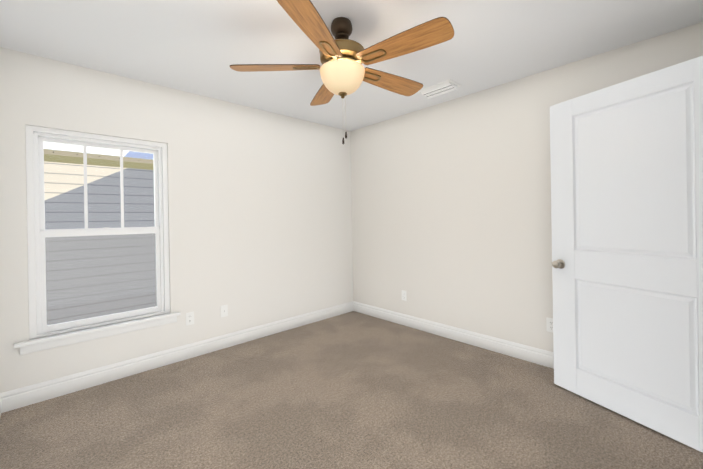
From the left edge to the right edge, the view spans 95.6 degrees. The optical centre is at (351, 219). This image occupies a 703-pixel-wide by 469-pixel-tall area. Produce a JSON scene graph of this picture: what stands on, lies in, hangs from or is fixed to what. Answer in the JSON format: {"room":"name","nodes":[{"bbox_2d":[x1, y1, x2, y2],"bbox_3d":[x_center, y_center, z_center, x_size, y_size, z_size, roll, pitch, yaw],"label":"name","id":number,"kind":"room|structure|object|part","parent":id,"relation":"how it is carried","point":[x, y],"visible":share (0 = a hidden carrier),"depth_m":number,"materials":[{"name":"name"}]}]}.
{"room":"empty bedroom","nodes":[
{"label":"empty bedroom","id":0,"kind":"room"},
{"bbox_2d":[0,47,352,392],"bbox_3d":[-1.232,0.045,3.283,3.254,2.440,0.160,-1,0,-43],"label":"wall","id":1,"kind":"structure","parent":0,"point":[260,215],"depth_m":3.01,"materials":[{"name":"white paint"}]},
{"bbox_2d":[14,312,180,347],"bbox_3d":[-1.910,0.848,2.507,1.026,0.026,0.068,-1,0,-43],"label":"window sill","id":2,"kind":"structure","parent":1,"relation":"attached to","point":[77,333],"depth_m":2.42,"materials":[{"name":"white wood"}]},
{"bbox_2d":[20,125,176,354],"bbox_3d":[-1.969,0.129,2.556,0.970,1.588,0.142,-1,0,-43],"label":"window","id":3,"kind":"structure","parent":1,"relation":"in","point":[33,133],"depth_m":2.48,"materials":[{"name":"white plastic"}]},
{"bbox_3d":[-2.005,-0.255,2.585,0.756,0.699,0.028,-1,0,-43],"label":"upper window sash","id":4,"kind":"part","parent":3,"relation":"part of","materials":[{"name":"white plastic"}]},
{"bbox_3d":[-1.913,0.892,2.510,0.970,0.062,0.015,-1,0,-43],"label":"window apron","id":5,"kind":"part","parent":3,"relation":"part of","materials":[{"name":"white wood"}]},
{"bbox_3d":[-1.972,0.451,2.563,0.756,0.737,0.038,-1,0,-43],"label":"lower window sash","id":6,"kind":"part","parent":3,"relation":"part of","materials":[{"name":"white plastic"}]},
{"bbox_2d":[45,234,155,324],"bbox_3d":[-2.010,0.448,2.603,0.732,0.721,0.002,-1,0,-43],"label":"screen","id":7,"kind":"object","parent":3,"relation":"attached to","point":[106,301],"depth_m":2.57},
{"bbox_3d":[-1.990,0.100,2.576,0.712,1.360,0.030,-1,0,-43],"label":"glass","id":8,"kind":"part","parent":3,"relation":"part of","materials":[{"name":"clear glass"}]},
{"bbox_2d":[0,301,353,412],"bbox_3d":[-1.152,1.200,3.220,3.254,0.128,0.016,-1,0,-43],"label":"baseboard","id":9,"kind":"structure","parent":1,"relation":"attached to","point":[33,394],"depth_m":2.68,"materials":[{"name":"white wood"}]},
{"bbox_2d":[186,312,193,325],"bbox_3d":[-1.481,0.912,2.922,0.070,0.115,0.006,-1,0,-43],"label":"electrical outlet","id":10,"kind":"object","parent":1,"relation":"attached to","point":[189,318],"visible":1,"depth_m":2.92,"materials":[{"name":"white plastic"}]},
{"bbox_2d":[220,305,227,316],"bbox_3d":[-1.251,0.904,3.133,0.070,0.115,0.013,-1,0,-43],"label":"electrical outlet","id":11,"kind":"object","parent":1,"relation":"attached to","point":[224,310],"visible":1,"depth_m":3.14,"materials":[{"name":"white plastic"}]},
{"bbox_2d":[0,311,702,468],"bbox_3d":[-0.020,1.296,2.018,3.494,0.100,3.636,-1,0,-43],"label":"floor","id":12,"kind":"structure","parent":0,"point":[353,390],"depth_m":2.02,"materials":[{"name":"carpet"}]},
{"bbox_2d":[0,0,702,130],"bbox_3d":[-0.064,-1.253,2.014,3.494,0.120,3.636,-1,0,-43],"label":"ceiling","id":13,"kind":"structure","parent":0,"point":[199,47],"depth_m":2.12,"materials":[{"name":"white paint"}]},
{"bbox_2d":[230,0,453,143],"bbox_3d":[-0.018,-0.834,1.944,1.276,0.720,1.288,-1,0,-43],"label":"ceiling fan","id":14,"kind":"object","parent":13,"relation":"hanging from","point":[344,72],"visible":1,"depth_m":1.82,"materials":[{"name":"brown wood"}]},
{"bbox_3d":[-0.459,-0.920,1.935,0.538,0.006,0.160,-1,13,0],"label":"blade","id":15,"kind":"part","parent":14,"relation":"part of","materials":[{"name":"brown wood"}]},
{"bbox_3d":[-0.179,-0.925,1.553,0.160,0.006,0.538,13,4,17],"label":"blade","id":16,"kind":"part","parent":14,"relation":"part of","materials":[{"name":"brown wood"}]},
{"bbox_3d":[-0.182,-0.926,2.320,0.160,0.006,0.538,-15,4,-18],"label":"blade","id":17,"kind":"part","parent":14,"relation":"part of","materials":[{"name":"brown wood"}]},
{"bbox_3d":[-0.057,-0.993,1.937,0.276,0.108,0.276,-1,0,-43],"label":"motor","id":18,"kind":"part","parent":14,"relation":"part of","materials":[{"name":"gold metal"}]},
{"bbox_3d":[-0.055,-0.835,1.937,0.274,0.144,0.274,-1,0,-43],"label":"lamp shade","id":19,"kind":"part","parent":14,"relation":"part of","materials":[{"name":"white glass"}]},
{"bbox_3d":[0.269,-0.933,2.175,0.538,0.006,0.160,-1,-13,-36],"label":"blade","id":20,"kind":"part","parent":14,"relation":"part of","materials":[{"name":"brown wood"}]},
{"bbox_3d":[0.271,-0.933,1.701,0.538,0.006,0.160,-1,-13,36],"label":"blade","id":21,"kind":"part","parent":14,"relation":"part of","materials":[{"name":"brown wood"}]},
{"bbox_2d":[418,79,460,98],"bbox_3d":[0.802,-1.187,2.946,0.202,0.045,0.352,-1,0,-43],"label":"ceiling vent","id":22,"kind":"object","parent":13,"relation":"in","point":[441,88],"visible":0.98,"depth_m":2.91,"materials":[{"name":"white metal"}]},
{"bbox_2d":[351,22,702,351],"bbox_3d":[1.187,0.004,3.171,0.120,2.440,3.636,-1,0,-43],"label":"wall","id":23,"kind":"structure","parent":0,"point":[451,214],"depth_m":3.08,"materials":[{"name":"white paint"}]},
{"bbox_2d":[402,290,406,300],"bbox_3d":[0.611,0.888,3.709,0.006,0.115,0.070,-1,0,-43],"label":"electrical outlet","id":24,"kind":"object","parent":23,"relation":"attached to","point":[404,296],"visible":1,"depth_m":3.70,"materials":[{"name":"white plastic"}]},
{"bbox_2d":[353,301,553,368],"bbox_3d":[1.171,1.161,3.111,0.016,0.128,3.356,-1,0,-43],"label":"baseboard","id":25,"kind":"structure","parent":23,"relation":"attached to","point":[525,352],"depth_m":3.15,"materials":[{"name":"white wood"}]},
{"bbox_2d":[546,318,552,332],"bbox_3d":[1.639,0.870,2.615,0.006,0.115,0.070,-1,0,-43],"label":"electrical outlet","id":26,"kind":"object","parent":23,"relation":"attached to","point":[549,323],"visible":0.81,"depth_m":2.62,"materials":[{"name":"white plastic"}]},
{"label":"outside","id":27,"kind":"structure","parent":0,"visible":0},
{"bbox_3d":[-4.008,2.058,6.820,22.000,0.100,8.840,-1,0,-43],"label":"ground","id":28,"kind":"structure","parent":27,"visible":0},
{"bbox_2d":[44,142,156,324],"bbox_3d":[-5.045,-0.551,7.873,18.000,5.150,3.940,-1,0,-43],"label":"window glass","id":29,"kind":"object","parent":28,"relation":"on","point":[143,197],"depth_m":6.33,"materials":[{"name":"clear glass"}]},
{"bbox_3d":[1.604,0.182,1.148,0.961,2.075,0.120,-1,0,-43],"label":"door frame","id":30,"kind":"structure","parent":0,"visible":0},
{"bbox_2d":[550,56,702,452],"bbox_3d":[1.675,0.186,1.928,0.168,2.034,0.915,-1,0,-25],"label":"door","id":31,"kind":"structure","parent":30,"relation":"attached to","point":[626,158],"depth_m":1.89,"materials":[{"name":"white wood"}]},
{"bbox_3d":[1.511,0.320,2.289,0.168,0.066,0.066,-1,0,-25],"label":"knob","id":32,"kind":"part","parent":31,"relation":"part of","materials":[{"name":"silver metal"}]}
]}

